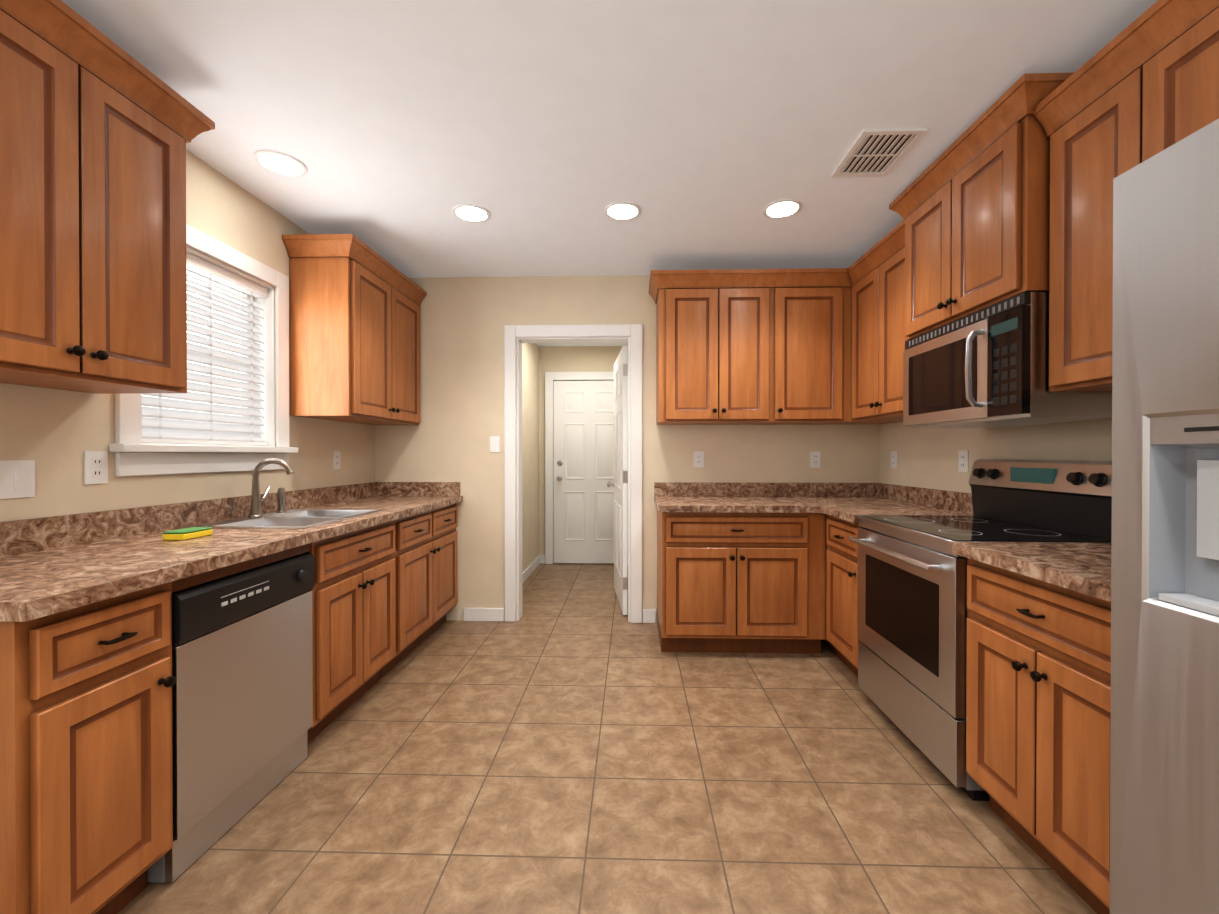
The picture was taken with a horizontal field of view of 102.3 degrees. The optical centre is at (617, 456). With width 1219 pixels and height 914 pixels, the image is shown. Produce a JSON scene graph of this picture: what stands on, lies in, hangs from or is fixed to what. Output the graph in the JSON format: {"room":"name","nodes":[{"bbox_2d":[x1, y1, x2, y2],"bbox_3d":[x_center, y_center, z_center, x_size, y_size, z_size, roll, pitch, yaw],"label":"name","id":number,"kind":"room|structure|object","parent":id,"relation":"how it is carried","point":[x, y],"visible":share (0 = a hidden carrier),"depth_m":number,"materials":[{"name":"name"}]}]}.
{"room":"kitchen","nodes":[
{"label":"kitchen","id":0,"kind":"room"},
{"bbox_2d":[0,149,374,521],"bbox_3d":[-1.950,-0.042,0.572,0.150,2.510,6.320,0,0,2],"label":"wall","id":1,"kind":"structure","parent":0,"point":[54,434],"depth_m":2.09,"materials":[{"name":"paint"}]},
{"bbox_2d":[0,460,34,498],"bbox_3d":[-1.842,0.068,1.479,0.011,0.115,0.142,0,0,2],"label":"light switch","id":2,"kind":"object","parent":1,"relation":"attached to","point":[17,478],"depth_m":1.50,"materials":[{"name":"plastic"}]},
{"bbox_2d":[84,451,107,483],"bbox_3d":[-1.837,0.037,1.729,0.008,0.115,0.072,0,0,2],"label":"outlet","id":3,"kind":"object","parent":1,"relation":"attached to","point":[95,462],"depth_m":1.72,"materials":[{"name":"white plastic"}]},
{"bbox_2d":[109,224,297,476],"bbox_3d":[-1.873,-0.456,2.238,0.203,1.050,0.930,0,0,2],"label":"window","id":4,"kind":"structure","parent":1,"relation":"in","point":[135,455],"depth_m":2.35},
{"bbox_2d":[142,252,267,445],"bbox_3d":[-1.877,-0.470,2.238,0.056,0.823,0.684,0,0,2],"label":"window blinds","id":5,"kind":"object","parent":4,"relation":"attached to","point":[169,428],"visible":0.75,"depth_m":2.29,"materials":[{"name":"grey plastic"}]},
{"bbox_2d":[0,0,426,424],"bbox_3d":[-1.629,-0.716,2.284,0.386,0.980,2.621,0,0,2],"label":"wall cabinets","id":6,"kind":"object","parent":1,"relation":"attached to","point":[99,130],"visible":1,"depth_m":1.48,"materials":[{"name":"brown wood"}]},
{"bbox_2d":[333,451,340,468],"bbox_3d":[-1.796,0.020,3.138,0.008,0.115,0.072,0,0,2],"label":"outlet","id":7,"kind":"object","parent":1,"relation":"attached to","point":[336,454],"depth_m":3.13,"materials":[{"name":"white plastic"}]},
{"bbox_2d":[522,343,538,572],"bbox_3d":[-0.967,-0.018,4.655,0.120,2.420,1.900,0,0,2],"label":"wall","id":8,"kind":"structure","parent":0,"point":[530,453],"depth_m":5.03,"materials":[{"name":"paint"}]},
{"bbox_2d":[522,555,541,583],"bbox_3d":[-0.897,1.145,4.599,0.019,0.095,1.778,0,0,2],"label":"baseboard","id":9,"kind":"structure","parent":8,"relation":"attached to","point":[538,560],"depth_m":5.01,"materials":[{"name":"white wood"}]},
{"bbox_2d":[536,343,627,346],"bbox_3d":[-0.332,-1.288,4.630,1.390,0.120,1.900,0,0,2],"label":"ceiling","id":10,"kind":"structure","parent":0,"point":[578,344],"depth_m":5.37,"materials":[{"name":"paint"}]},
{"bbox_2d":[539,346,627,563],"bbox_3d":[-0.306,-0.022,5.526,1.150,2.420,0.120,0,0,2],"label":"wall","id":11,"kind":"structure","parent":0,"point":[577,358],"depth_m":5.47,"materials":[{"name":"paint"}]},
{"bbox_2d":[554,381,613,562],"bbox_3d":[-0.310,0.167,5.413,0.810,2.018,0.104,0,0,2],"label":"end door","id":12,"kind":"structure","parent":11,"relation":"in","point":[583,470],"depth_m":5.43,"materials":[{"name":"white wood"}]},
{"bbox_2d":[545,372,627,564],"bbox_3d":[-0.309,0.123,5.444,0.998,2.130,0.045,0,0,2],"label":"door frame","id":13,"kind":"structure","parent":11,"relation":"attached to","point":[551,378],"depth_m":5.43,"materials":[{"name":"white wood"}]},
{"bbox_2d":[117,563,1096,913],"bbox_3d":[-0.025,1.268,1.413,4.250,0.120,8.700,0,0,2],"label":"floor","id":14,"kind":"structure","parent":0,"point":[573,741],"depth_m":1.73,"materials":[{"name":"tile"}]},
{"bbox_2d":[0,577,187,913],"bbox_3d":[-1.543,0.773,1.209,0.621,0.872,0.349,0,0,2],"label":"base cabinet","id":15,"kind":"object","parent":14,"relation":"on","point":[86,791],"depth_m":1.14,"materials":[{"name":"brown wood"}]},
{"bbox_2d":[0,458,462,621],"bbox_3d":[-1.496,0.235,2.304,0.653,0.460,2.590,0,0,2],"label":"countertop","id":16,"kind":"structure","parent":15,"relation":"on","point":[53,565],"depth_m":1.68,"materials":[{"name":"stone"}]},
{"bbox_2d":[162,527,212,539],"bbox_3d":[-1.560,0.277,1.782,0.080,0.030,0.120,0,0,2],"label":"sponge","id":17,"kind":"object","parent":16,"relation":"on","point":[187,533],"visible":1,"depth_m":1.75,"materials":[{"name":"yellow"}]},
{"bbox_2d":[248,458,293,517],"bbox_3d":[-1.638,0.144,2.405,0.211,0.279,0.222,0,0,2],"label":"faucet","id":18,"kind":"object","parent":16,"relation":"on","point":[255,511],"depth_m":2.32,"materials":[{"name":"silver metal"}]},
{"bbox_2d":[147,553,314,882],"bbox_3d":[-1.513,0.794,1.684,0.614,0.818,0.586,0,0,2],"label":"dishwasher","id":19,"kind":"object","parent":14,"relation":"on","point":[242,688],"visible":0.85,"depth_m":1.58,"materials":[{"name":"silver metal"}]},
{"bbox_2d":[276,503,457,682],"bbox_3d":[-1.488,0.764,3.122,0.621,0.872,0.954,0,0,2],"label":"base cabinet","id":20,"kind":"object","parent":14,"relation":"on","point":[379,591],"depth_m":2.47,"materials":[{"name":"brown wood"}]},
{"bbox_2d":[657,509,825,653],"bbox_3d":[0.759,0.763,3.208,0.974,0.872,0.654,0,0,2],"label":"base cabinet","id":21,"kind":"object","parent":14,"relation":"on","point":[742,582],"visible":1,"depth_m":2.92,"materials":[{"name":"brown wood"}]},
{"bbox_2d":[654,482,901,512],"bbox_3d":[1.051,0.255,3.191,1.598,0.139,0.670,0,0,2],"label":"countertop","id":22,"kind":"structure","parent":21,"relation":"on","point":[668,496],"depth_m":3.45,"materials":[{"name":"stone"}]},
{"bbox_2d":[821,514,859,676],"bbox_3d":[1.523,0.766,2.665,0.621,0.872,0.447,0,0,2],"label":"base cabinet","id":23,"kind":"object","parent":14,"relation":"on","point":[841,553],"depth_m":2.68,"materials":[{"name":"brown wood"}]},
{"bbox_2d":[822,486,972,522],"bbox_3d":[1.507,0.258,2.640,0.653,0.139,0.405,0,0,2],"label":"countertop","id":24,"kind":"structure","parent":23,"relation":"on","point":[842,502],"depth_m":2.91,"materials":[{"name":"stone"}]},
{"bbox_2d":[849,459,1111,800],"bbox_3d":[1.463,0.609,2.064,0.699,1.192,0.741,0,0,2],"label":"stove","id":25,"kind":"object","parent":14,"relation":"on","point":[912,610],"visible":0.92,"depth_m":1.94,"materials":[{"name":"silver metal"}]},
{"bbox_2d":[966,558,1110,913],"bbox_3d":[1.486,0.773,1.377,0.621,0.872,0.620,0,0,2],"label":"base cabinet","id":26,"kind":"object","parent":14,"relation":"on","point":[1038,698],"depth_m":1.36,"materials":[{"name":"brown wood"}]},
{"bbox_2d":[942,506,1110,601],"bbox_3d":[1.470,0.264,1.365,0.653,0.139,0.644,0,0,2],"label":"countertop","id":27,"kind":"structure","parent":26,"relation":"on","point":[1083,567],"depth_m":1.44,"materials":[{"name":"stone"}]},
{"bbox_2d":[1110,119,1218,913],"bbox_3d":[1.361,0.309,0.574,0.802,1.807,0.912,0,0,2],"label":"fridge","id":28,"kind":"object","parent":14,"relation":"on","point":[1164,796],"visible":1,"depth_m":0.94,"materials":[{"name":"silver metal"}]},
{"bbox_2d":[61,0,1157,277],"bbox_3d":[-0.053,-1.357,0.435,3.950,0.120,6.470,0,0,2],"label":"ceiling","id":29,"kind":"structure","parent":0,"point":[701,134],"depth_m":1.83,"materials":[{"name":"paint"}]},
{"bbox_2d":[253,150,307,176],"bbox_3d":[-1.498,-1.301,2.183,0.198,0.008,0.198,0,0,-7],"label":"recessed light","id":30,"kind":"object","parent":29,"relation":"in","point":[279,163],"depth_m":2.18,"materials":[{"name":"white"}]},
{"bbox_2d":[452,204,490,222],"bbox_3d":[-0.785,-1.303,2.632,0.198,0.008,0.198,0,0,-7],"label":"recessed light","id":31,"kind":"object","parent":29,"relation":"in","point":[472,213],"depth_m":2.63,"materials":[{"name":"white"}]},
{"bbox_2d":[604,201,641,220],"bbox_3d":[0.025,-1.303,2.609,0.198,0.008,0.198,0,0,-7],"label":"recessed light","id":32,"kind":"object","parent":29,"relation":"in","point":[620,211],"depth_m":2.60,"materials":[{"name":"white"}]},
{"bbox_2d":[762,199,802,218],"bbox_3d":[0.864,-1.303,2.585,0.198,0.008,0.198,0,0,-7],"label":"recessed light","id":33,"kind":"object","parent":29,"relation":"in","point":[783,208],"depth_m":2.57,"materials":[{"name":"white"}]},
{"bbox_2d":[831,128,927,176],"bbox_3d":[1.106,-1.299,2.108,0.250,0.012,0.320,0,0,2],"label":"ceiling vent","id":34,"kind":"object","parent":29,"relation":"in","point":[876,152],"visible":1,"depth_m":2.09,"materials":[{"name":"white plastic"}]},
{"bbox_2d":[375,275,878,621],"bbox_3d":[0.039,-0.058,3.615,3.650,2.510,0.120,0,0,2],"label":"wall","id":35,"kind":"structure","parent":0,"point":[464,321],"depth_m":3.58,"materials":[{"name":"paint"}]},
{"bbox_2d":[464,608,503,620],"bbox_3d":[-0.979,1.150,3.584,0.298,0.095,0.013,0,0,2],"label":"baseboard","id":36,"kind":"structure","parent":35,"relation":"attached to","point":[495,614],"depth_m":3.58,"materials":[{"name":"white wood"}]},
{"bbox_2d":[490,436,499,451],"bbox_3d":[-0.898,-0.092,3.575,0.072,0.115,0.011,0,0,2],"label":"light switch","id":37,"kind":"object","parent":35,"relation":"attached to","point":[494,440],"depth_m":3.58,"materials":[{"name":"white plastic"}]},
{"bbox_2d":[504,324,641,622],"bbox_3d":[-0.324,0.118,3.627,1.001,2.158,0.159,0,0,2],"label":"door frame","id":38,"kind":"structure","parent":35,"relation":"attached to","point":[516,337],"depth_m":3.56,"materials":[{"name":"white wood"}]},
{"bbox_2d":[607,346,627,614],"bbox_3d":[0.017,0.174,4.071,0.171,2.018,0.795,0,0,-5],"label":"hall door","id":39,"kind":"structure","parent":35,"relation":"in","point":[619,483],"depth_m":3.80,"materials":[{"name":"white wood"}]},
{"bbox_2d":[643,609,647,618],"bbox_3d":[0.231,1.145,4.566,0.019,0.095,1.778,0,0,2],"label":"baseboard","id":40,"kind":"structure","parent":35,"relation":"attached to","point":[645,611],"depth_m":3.54,"materials":[{"name":"white wood"}]},
{"bbox_2d":[694,451,703,466],"bbox_3d":[0.582,0.018,3.535,0.072,0.115,0.007,0,0,2],"label":"outlet","id":41,"kind":"object","parent":35,"relation":"attached to","point":[698,455],"depth_m":3.53,"materials":[{"name":"white plastic"}]},
{"bbox_2d":[649,268,851,424],"bbox_3d":[0.868,-0.716,3.332,1.307,0.970,0.386,0,0,2],"label":"wall cabinet","id":42,"kind":"object","parent":35,"relation":"attached to","point":[753,346],"depth_m":3.18,"materials":[{"name":"brown wood"}]},
{"bbox_2d":[810,451,820,467],"bbox_3d":[1.411,0.018,3.511,0.072,0.115,0.007,0,0,2],"label":"outlet","id":43,"kind":"object","parent":35,"relation":"attached to","point":[815,456],"depth_m":3.51,"materials":[{"name":"white plastic"}]},
{"bbox_2d":[879,419,1111,492],"bbox_3d":[1.848,-0.042,0.462,0.150,2.510,6.320,0,0,2],"label":"wall","id":44,"kind":"structure","parent":0,"point":[927,458],"depth_m":2.56,"materials":[{"name":"paint"}]},
{"bbox_2d":[891,451,896,468],"bbox_3d":[1.850,0.019,3.293,0.008,0.115,0.072,0,0,2],"label":"outlet","id":45,"kind":"object","parent":44,"relation":"attached to","point":[893,453],"depth_m":3.28,"materials":[{"name":"white plastic"}]},
{"bbox_2d":[958,450,968,471],"bbox_3d":[1.830,0.022,2.604,0.008,0.115,0.072,0,0,2],"label":"outlet","id":46,"kind":"object","parent":44,"relation":"attached to","point":[963,455],"depth_m":2.60,"materials":[{"name":"white plastic"}]},
{"bbox_2d":[903,292,1111,427],"bbox_3d":[1.576,-0.355,2.056,0.474,0.430,0.741,0,0,2],"label":"microwave","id":47,"kind":"object","parent":44,"relation":"attached to","point":[987,367],"visible":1,"depth_m":1.85,"materials":[{"name":"silver metal"}]},
{"bbox_2d":[832,0,1218,424],"bbox_3d":[1.580,-0.748,1.766,0.456,1.050,3.470,0,0,2],"label":"wall cabinets","id":48,"kind":"object","parent":44,"relation":"attached to","point":[1008,194],"visible":0.69,"depth_m":1.66,"materials":[{"name":"brown wood"}]}
]}

